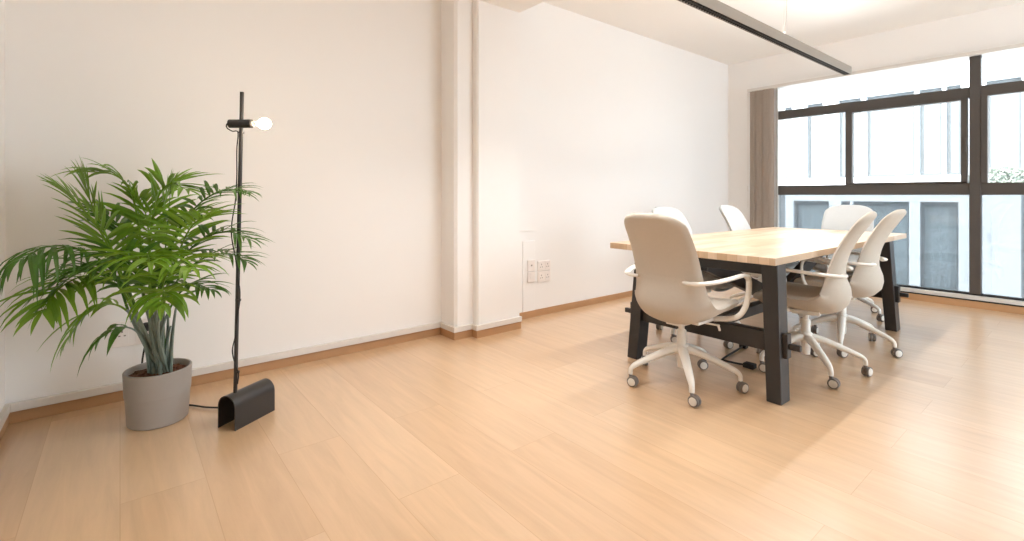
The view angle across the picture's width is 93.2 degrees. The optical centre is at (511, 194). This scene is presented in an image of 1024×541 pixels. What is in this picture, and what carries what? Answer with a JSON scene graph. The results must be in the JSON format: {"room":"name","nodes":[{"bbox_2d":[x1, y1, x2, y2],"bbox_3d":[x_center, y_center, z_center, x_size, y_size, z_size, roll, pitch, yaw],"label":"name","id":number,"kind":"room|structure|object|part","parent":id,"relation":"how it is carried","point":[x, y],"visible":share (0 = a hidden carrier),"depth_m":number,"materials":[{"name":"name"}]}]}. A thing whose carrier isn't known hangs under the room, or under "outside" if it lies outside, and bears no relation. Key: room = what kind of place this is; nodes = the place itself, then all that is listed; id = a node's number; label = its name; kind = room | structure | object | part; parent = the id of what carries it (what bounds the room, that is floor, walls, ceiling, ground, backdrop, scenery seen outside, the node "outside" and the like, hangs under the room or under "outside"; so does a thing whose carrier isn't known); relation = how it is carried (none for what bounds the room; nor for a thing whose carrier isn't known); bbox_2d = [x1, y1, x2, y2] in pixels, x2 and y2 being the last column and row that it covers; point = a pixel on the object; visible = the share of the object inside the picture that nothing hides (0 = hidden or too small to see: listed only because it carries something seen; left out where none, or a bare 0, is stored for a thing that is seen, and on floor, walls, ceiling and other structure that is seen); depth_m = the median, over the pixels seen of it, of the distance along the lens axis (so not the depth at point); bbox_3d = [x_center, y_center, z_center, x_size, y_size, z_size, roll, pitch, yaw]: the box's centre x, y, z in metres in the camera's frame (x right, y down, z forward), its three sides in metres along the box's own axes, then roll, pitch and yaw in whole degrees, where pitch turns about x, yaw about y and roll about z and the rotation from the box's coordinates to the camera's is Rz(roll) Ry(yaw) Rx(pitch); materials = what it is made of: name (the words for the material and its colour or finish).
{"room":"meeting room","nodes":[
{"label":"meeting room","id":0,"kind":"room"},
{"bbox_2d":[0,0,4,411],"bbox_3d":[-0.650,-0.325,-0.011,0.200,2.760,6.000,0,0,-39],"label":"wall","id":1,"kind":"structure","parent":0,"point":[2,2],"depth_m":2.18,"materials":[{"name":"white paint"}]},
{"bbox_2d":[0,415,8,440],"bbox_3d":[-0.503,1.027,-0.022,0.014,0.056,5.800,0,0,-39],"label":"baseboard","id":2,"kind":"structure","parent":1,"relation":"attached to","point":[6,423],"depth_m":2.15,"materials":[{"name":"brown wood"}]},
{"bbox_2d":[0,403,10,430],"bbox_3d":[-0.501,0.980,-0.020,0.020,0.038,5.800,0,0,-39],"label":"trim","id":3,"kind":"structure","parent":1,"relation":"attached to","point":[5,411],"depth_m":2.14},
{"bbox_2d":[5,0,440,403],"bbox_3d":[-1.440,-0.325,3.080,2.462,2.760,0.200,0,0,-39],"label":"wall","id":4,"kind":"structure","parent":0,"point":[347,166],"depth_m":2.85,"materials":[{"name":"white paint"}]},
{"bbox_2d":[112,318,148,347],"bbox_3d":[-1.972,0.715,2.512,0.159,0.130,0.014,0,0,-39],"label":"wall socket","id":5,"kind":"object","parent":4,"relation":"attached to","point":[127,337],"visible":0.52,"depth_m":2.50,"materials":[{"name":"plastic"}]},
{"bbox_2d":[9,327,440,423],"bbox_3d":[-1.431,1.027,2.950,2.284,0.056,0.014,0,0,-39],"label":"baseboard","id":6,"kind":"structure","parent":4,"relation":"attached to","point":[58,408],"depth_m":2.79,"materials":[{"name":"brown wood"}]},
{"bbox_2d":[10,322,439,411],"bbox_3d":[-1.429,0.980,2.943,2.267,0.038,0.027,0,0,-39],"label":"trim","id":7,"kind":"structure","parent":4,"relation":"attached to","point":[104,389],"depth_m":2.80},
{"bbox_2d":[441,0,518,326],"bbox_3d":[-0.255,-0.325,3.779,0.560,2.760,0.305,0,0,-39],"label":"wall pillar","id":8,"kind":"structure","parent":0,"point":[480,39],"depth_m":3.62,"materials":[{"name":"white paint"}]},
{"bbox_2d":[440,316,521,332],"bbox_3d":[-0.215,0.980,3.679,0.649,0.038,0.216,0,0,-19],"label":"trim","id":9,"kind":"structure","parent":8,"relation":"attached to","point":[443,325],"depth_m":3.60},
{"bbox_2d":[441,322,520,339],"bbox_3d":[-0.215,1.027,3.684,0.636,0.056,0.205,0,0,-19],"label":"baseboard","id":10,"kind":"structure","parent":8,"relation":"attached to","point":[509,327],"depth_m":3.60,"materials":[{"name":"brown wood"}]},
{"bbox_2d":[0,279,1023,540],"bbox_3d":[1.941,1.115,2.087,6.867,0.120,6.000,0,0,-39],"label":"floor","id":11,"kind":"structure","parent":0,"point":[536,431],"depth_m":2.02,"materials":[{"name":"brown wood"}]},
{"bbox_2d":[0,158,274,430],"bbox_3d":[-1.567,0.446,2.076,0.954,1.218,0.836,0,0,4],"label":"potted palm","id":12,"kind":"object","parent":11,"relation":"on","point":[156,391],"visible":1,"depth_m":2.06,"materials":[{"name":"green plant"}]},
{"bbox_2d":[122,358,191,430],"bbox_3d":[-1.663,0.932,2.276,0.266,0.245,0.266,0,0,-39],"label":"pot","id":13,"kind":"object","parent":12,"relation":"attached to","point":[154,396],"depth_m":2.19,"materials":[{"name":"grey ceramic"}]},
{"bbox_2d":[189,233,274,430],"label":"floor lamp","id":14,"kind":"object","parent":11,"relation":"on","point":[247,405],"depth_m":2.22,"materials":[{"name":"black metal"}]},
{"bbox_3d":[-1.569,0.362,2.390,0.745,1.379,0.117,0,0,24],"label":"cord","id":15,"kind":"part","parent":14,"relation":"part of","materials":[{"name":"black rubber"}]},
{"bbox_2d":[624,213,751,407],"bbox_3d":[0.939,0.574,2.716,0.667,0.962,0.650,0,0,-39],"label":"swivel chair","id":16,"kind":"object","parent":11,"relation":"on","point":[670,284],"visible":1,"depth_m":2.56,"materials":[{"name":"white plastic"}]},
{"bbox_3d":[0.790,0.551,2.880,0.404,0.278,0.183,0,0,-39],"label":"armrest","id":17,"kind":"part","parent":16,"relation":"part of","materials":[{"name":"white plastic"}]},
{"bbox_3d":[0.767,0.264,2.570,0.217,0.341,0.412,0,0,-39],"label":"backrest","id":18,"kind":"part","parent":16,"relation":"part of","materials":[{"name":"white plastic"}]},
{"bbox_3d":[0.965,0.565,2.730,0.494,0.277,0.490,0,0,-39],"label":"seat","id":19,"kind":"part","parent":16,"relation":"part of","materials":[{"name":"white plastic"}]},
{"bbox_3d":[1.076,0.551,2.527,0.404,0.278,0.183,0,0,-39],"label":"armrest","id":20,"kind":"part","parent":16,"relation":"part of","materials":[{"name":"white plastic"}]},
{"bbox_2d":[652,207,740,348],"bbox_3d":[1.384,0.574,3.629,0.640,0.962,0.655,0,0,-37],"label":"swivel chair","id":21,"kind":"object","parent":11,"relation":"on","point":[669,211],"visible":0.28,"depth_m":3.57,"materials":[{"name":"white plastic"}]},
{"bbox_3d":[1.253,0.264,3.805,0.412,0.341,0.217,0,0,-37],"label":"backrest","id":22,"kind":"part","parent":21,"relation":"part of","materials":[{"name":"white plastic"}]},
{"bbox_3d":[1.406,0.565,3.602,0.490,0.277,0.494,0,0,-37],"label":"seat","id":23,"kind":"part","parent":21,"relation":"part of","materials":[{"name":"white plastic"}]},
{"bbox_2d":[721,344,756,369],"bbox_3d":[1.526,1.040,3.142,0.210,0.030,0.440,0,0,42],"label":"power cable","id":24,"kind":"object","parent":11,"relation":"on","point":[749,365],"visible":0.86,"depth_m":3.00,"materials":[{"name":"black plastic"}]},
{"bbox_2d":[610,227,908,405],"bbox_3d":[1.964,0.685,3.558,2.470,0.740,1.122,0,0,-39],"label":"conference table","id":25,"kind":"object","parent":11,"relation":"on","point":[767,252],"visible":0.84,"depth_m":2.84,"materials":[{"name":"brown wood"}]},
{"bbox_3d":[0.843,0.704,3.154,0.144,0.702,0.118,0,0,-39],"label":"leg","id":26,"kind":"part","parent":25,"relation":"part of","materials":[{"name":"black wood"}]},
{"bbox_3d":[1.120,0.386,2.844,0.060,0.065,0.722,0,0,-39],"label":"rail","id":27,"kind":"part","parent":25,"relation":"part of","materials":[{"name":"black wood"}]},
{"bbox_3d":[1.365,0.704,2.509,0.144,0.702,0.118,0,0,-39],"label":"leg","id":28,"kind":"part","parent":25,"relation":"part of","materials":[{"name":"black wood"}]},
{"bbox_3d":[2.951,0.704,3.793,0.144,0.702,0.118,0,0,-39],"label":"leg","id":29,"kind":"part","parent":25,"relation":"part of","materials":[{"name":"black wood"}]},
{"bbox_2d":[719,205,802,317],"bbox_3d":[2.202,0.574,4.288,0.660,0.962,0.661,0,0,-43],"label":"swivel chair","id":30,"kind":"object","parent":11,"relation":"on","point":[735,220],"visible":0.18,"depth_m":4.40,"materials":[{"name":"white plastic"}]},
{"bbox_3d":[2.042,0.264,4.443,0.412,0.341,0.217,0,0,-43],"label":"backrest","id":31,"kind":"part","parent":30,"relation":"part of","materials":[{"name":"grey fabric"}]},
{"bbox_3d":[2.216,0.565,4.257,0.490,0.277,0.494,0,0,-43],"label":"seat","id":32,"kind":"part","parent":30,"relation":"part of","materials":[{"name":"plastic"}]},
{"bbox_2d":[753,211,876,388],"bbox_3d":[1.802,0.574,2.936,0.657,0.962,0.639,0,0,39],"label":"swivel chair","id":33,"kind":"object","parent":11,"relation":"on","point":[835,294],"visible":0.83,"depth_m":2.75,"materials":[{"name":"white plastic"}]},
{"bbox_3d":[1.775,0.565,2.956,0.494,0.277,0.490,0,0,39],"label":"seat","id":34,"kind":"part","parent":33,"relation":"part of","materials":[{"name":"white plastic"}]},
{"bbox_3d":[1.664,0.551,2.754,0.404,0.278,0.183,0,0,39],"label":"armrest","id":35,"kind":"part","parent":33,"relation":"part of","materials":[{"name":"white plastic"}]},
{"bbox_3d":[1.950,0.551,3.107,0.404,0.278,0.183,0,0,39],"label":"armrest","id":36,"kind":"part","parent":33,"relation":"part of","materials":[{"name":"white plastic"}]},
{"bbox_3d":[1.972,0.264,2.796,0.217,0.341,0.412,0,0,39],"label":"backrest","id":37,"kind":"part","parent":33,"relation":"part of","materials":[{"name":"white plastic"}]},
{"bbox_2d":[799,205,883,321],"bbox_3d":[2.951,0.574,4.321,0.668,0.962,0.637,0,0,-45],"label":"swivel chair","id":38,"kind":"object","parent":11,"relation":"on","point":[838,217],"visible":0.3,"depth_m":4.46,"materials":[{"name":"white plastic"}]},
{"bbox_3d":[2.930,0.565,4.301,0.494,0.277,0.490,0,0,-45],"label":"seat","id":39,"kind":"part","parent":38,"relation":"part of","materials":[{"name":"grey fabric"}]},
{"bbox_3d":[3.110,0.264,4.481,0.412,0.341,0.217,0,0,45],"label":"backrest","id":40,"kind":"part","parent":38,"relation":"part of","materials":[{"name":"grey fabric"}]},
{"bbox_2d":[792,209,906,357],"bbox_3d":[2.325,0.574,3.374,0.643,0.962,0.658,0,0,-43],"label":"swivel chair","id":41,"kind":"object","parent":11,"relation":"on","point":[867,279],"visible":0.77,"depth_m":3.17,"materials":[{"name":"white plastic"}]},
{"bbox_3d":[2.163,0.551,3.217,0.183,0.278,0.404,0,0,-43],"label":"armrest","id":42,"kind":"part","parent":41,"relation":"part of","materials":[{"name":"white plastic"}]},
{"bbox_3d":[2.301,0.565,3.402,0.490,0.277,0.494,0,0,-43],"label":"seat","id":43,"kind":"part","parent":41,"relation":"part of","materials":[{"name":"white plastic"}]},
{"bbox_3d":[2.495,0.551,3.526,0.183,0.278,0.404,0,0,-43],"label":"armrest","id":44,"kind":"part","parent":41,"relation":"part of","materials":[{"name":"white plastic"}]},
{"bbox_3d":[2.474,0.264,3.216,0.412,0.341,0.217,0,0,-43],"label":"backrest","id":45,"kind":"part","parent":41,"relation":"part of","materials":[{"name":"white plastic"}]},
{"bbox_2d":[527,260,534,270],"bbox_3d":[0.166,0.607,4.163,0.080,0.095,0.014,0,0,-39],"label":"outlet","id":46,"kind":"object","parent":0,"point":[530,263],"visible":1,"depth_m":4.15,"materials":[{"name":"plastic"}]},
{"bbox_2d":[519,2,727,312],"bbox_3d":[1.255,-0.325,5.231,4.435,2.760,0.250,0,0,-39],"label":"wall","id":47,"kind":"structure","parent":0,"point":[615,123],"depth_m":4.79,"materials":[{"name":"white paint"}]},
{"bbox_2d":[523,240,534,311],"bbox_3d":[0.144,0.697,4.165,0.135,0.604,0.008,0,0,-39],"label":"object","id":48,"kind":"structure","parent":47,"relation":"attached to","point":[528,246],"depth_m":4.16,"materials":[{"name":"white paint"}]},
{"bbox_2d":[527,271,534,281],"bbox_3d":[0.166,0.705,4.163,0.080,0.086,0.014,0,0,-39],"label":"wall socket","id":49,"kind":"object","parent":47,"relation":"attached to","point":[530,275],"visible":1,"depth_m":4.15,"materials":[{"name":"plastic"}]},
{"bbox_2d":[537,270,550,282],"bbox_3d":[0.284,0.719,4.274,0.150,0.091,0.014,0,0,-39],"label":"wall socket","id":50,"kind":"object","parent":47,"relation":"attached to","point":[543,276],"visible":1,"depth_m":4.26,"materials":[{"name":"plastic"}]},
{"bbox_2d":[537,260,550,270],"bbox_3d":[0.284,0.624,4.274,0.150,0.089,0.014,0,0,-39],"label":"wall socket","id":51,"kind":"object","parent":47,"relation":"attached to","point":[544,265],"visible":1,"depth_m":4.27,"materials":[{"name":"plastic"}]},
{"bbox_2d":[519,291,631,318],"bbox_3d":[1.389,1.027,5.169,3.745,0.056,0.014,0,0,-39],"label":"baseboard","id":52,"kind":"structure","parent":47,"relation":"attached to","point":[567,306],"depth_m":4.50,"materials":[{"name":"brown wood"}]},
{"bbox_2d":[544,0,1023,64],"bbox_3d":[2.030,-1.805,2.159,7.097,0.200,6.000,0,0,-39],"label":"ceiling","id":53,"kind":"structure","parent":0,"point":[675,23],"depth_m":4.68,"materials":[{"name":"paint"}]},
{"bbox_2d":[480,0,545,12],"bbox_3d":[1.647,-1.575,1.562,0.393,0.260,5.555,0,0,-39],"label":"ceiling beam","id":54,"kind":"structure","parent":53,"relation":"attached to","point":[519,6],"depth_m":3.65,"materials":[{"name":"paint"}]},
{"bbox_2d":[678,0,851,74],"bbox_3d":[1.434,-1.418,3.155,4.440,0.575,0.060,0,0,-39],"label":"linear pendant","id":55,"kind":"object","parent":53,"relation":"hanging from","point":[715,8],"visible":1,"depth_m":3.44,"materials":[{"name":"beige metal"}]},
{"bbox_2d":[728,2,1023,278],"bbox_3d":[4.758,-0.325,4.207,0.280,2.760,5.750,0,0,-39],"label":"wall","id":56,"kind":"structure","parent":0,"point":[1000,26],"depth_m":5.28,"materials":[{"name":"white paint"}]},
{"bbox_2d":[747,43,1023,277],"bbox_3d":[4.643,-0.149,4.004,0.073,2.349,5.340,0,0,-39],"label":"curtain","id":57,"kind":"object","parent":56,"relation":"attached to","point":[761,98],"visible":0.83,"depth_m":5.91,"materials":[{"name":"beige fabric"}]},
{"bbox_2d":[776,48,1023,306],"bbox_3d":[4.891,-0.167,3.895,0.165,2.316,5.223,0,0,-39],"label":"window","id":58,"kind":"structure","parent":56,"relation":"attached to","point":[964,240],"depth_m":4.70,"materials":[{"name":"glass"}]},
{"bbox_3d":[3.250,-0.199,5.910,0.080,2.252,0.025,0,0,-39],"label":"frame","id":59,"kind":"part","parent":58,"relation":"part of","materials":[{"name":"metal"}]},
{"bbox_3d":[3.798,-0.515,5.242,0.006,0.804,1.703,0,0,-39],"label":"pane","id":60,"kind":"part","parent":58,"relation":"part of","materials":[{"name":"clear glass"}]},
{"bbox_3d":[3.798,-1.162,5.242,0.006,0.290,1.703,0,0,-39],"label":"pane","id":61,"kind":"part","parent":58,"relation":"part of","materials":[{"name":"clear glass"}]},
{"bbox_3d":[3.798,0.463,5.242,0.006,0.928,1.703,0,0,-39],"label":"pane","id":62,"kind":"part","parent":58,"relation":"part of","materials":[{"name":"clear glass"}]},
{"bbox_3d":[4.026,-0.908,4.948,0.085,0.018,0.923,0,0,-39],"label":"sash rail","id":63,"kind":"part","parent":58,"relation":"part of","materials":[{"name":"metal"}]},
{"bbox_3d":[4.026,-0.122,4.948,0.085,0.018,0.923,0,0,-39],"label":"sash rail","id":64,"kind":"part","parent":58,"relation":"part of","materials":[{"name":"metal"}]},
{"bbox_3d":[4.876,0.932,3.922,0.055,0.018,5.160,0,0,-39],"label":"rail","id":65,"kind":"part","parent":58,"relation":"part of","materials":[{"name":"metal"}]},
{"bbox_3d":[4.881,0.960,3.927,0.140,0.038,5.160,0,0,-39],"label":"sill","id":66,"kind":"part","parent":58,"relation":"part of","materials":[{"name":"metal"}]},
{"bbox_3d":[4.269,-0.473,4.556,0.030,0.120,0.017,0,0,-39],"label":"handle","id":67,"kind":"part","parent":58,"relation":"part of","materials":[{"name":"black metal"}]},
{"bbox_3d":[4.912,0.463,3.865,0.006,0.928,1.680,0,0,-39],"label":"pane","id":68,"kind":"part","parent":58,"relation":"part of","materials":[{"name":"clear glass"}]},
{"bbox_2d":[900,292,1023,314],"bbox_3d":[4.881,1.023,3.926,0.142,0.064,5.160,0,0,-39],"label":"baseboard","id":69,"kind":"structure","parent":56,"relation":"attached to","point":[949,301],"depth_m":4.55,"materials":[{"name":"brown wood"}]},
{"label":"outside","id":70,"kind":"structure","parent":0,"visible":0},
{"bbox_3d":[18.082,5.355,14.643,33.465,0.200,60.000,0,0,-39],"label":"ground","id":71,"kind":"structure","parent":70,"visible":0},
{"bbox_2d":[785,52,1023,185],"bbox_3d":[11.139,-0.845,11.272,5.100,12.200,38.500,0,0,-39],"label":"office building","id":72,"kind":"structure","parent":71,"relation":"on","point":[918,143],"depth_m":12.18,"materials":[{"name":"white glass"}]},
{"bbox_2d":[785,119,791,176],"bbox_3d":[8.117,-1.505,14.245,0.243,2.180,0.118,0,0,43],"label":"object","id":73,"kind":"object","parent":72,"relation":"hanging from","point":[788,122],"depth_m":14.19,"materials":[{"name":"white"}]},
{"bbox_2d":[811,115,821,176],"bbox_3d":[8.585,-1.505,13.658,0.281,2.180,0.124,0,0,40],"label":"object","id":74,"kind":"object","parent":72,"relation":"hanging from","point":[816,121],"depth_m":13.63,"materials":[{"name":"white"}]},
{"bbox_2d":[843,113,857,175],"bbox_3d":[9.094,-1.505,13.029,0.360,2.180,0.123,0,0,41],"label":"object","id":75,"kind":"object","parent":72,"relation":"hanging from","point":[855,114],"depth_m":12.97,"materials":[{"name":"white"}]},
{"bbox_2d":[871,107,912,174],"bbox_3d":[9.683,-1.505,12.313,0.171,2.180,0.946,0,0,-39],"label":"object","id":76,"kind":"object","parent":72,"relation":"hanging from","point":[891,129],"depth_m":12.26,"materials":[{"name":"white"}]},
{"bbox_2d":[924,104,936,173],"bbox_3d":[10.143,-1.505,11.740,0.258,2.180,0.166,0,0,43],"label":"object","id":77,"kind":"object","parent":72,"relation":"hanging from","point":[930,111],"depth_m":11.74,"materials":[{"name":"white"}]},
{"bbox_2d":[951,102,958,172],"bbox_3d":[10.431,-1.505,11.413,0.173,2.180,0.117,0,0,3],"label":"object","id":78,"kind":"object","parent":72,"relation":"hanging from","point":[954,105],"depth_m":11.37,"materials":[{"name":"white"}]},
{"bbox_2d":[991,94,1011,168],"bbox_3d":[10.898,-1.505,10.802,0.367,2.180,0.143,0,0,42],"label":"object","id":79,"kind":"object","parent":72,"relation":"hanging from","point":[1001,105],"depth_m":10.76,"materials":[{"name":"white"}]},
{"bbox_2d":[989,166,1023,182],"bbox_3d":[9.780,-0.356,9.611,0.570,0.452,1.243,0,0,-39],"label":"shrub","id":80,"kind":"object","parent":72,"relation":"on","point":[1005,174],"visible":0.58,"depth_m":9.52,"materials":[{"name":"green plant"}]}
]}

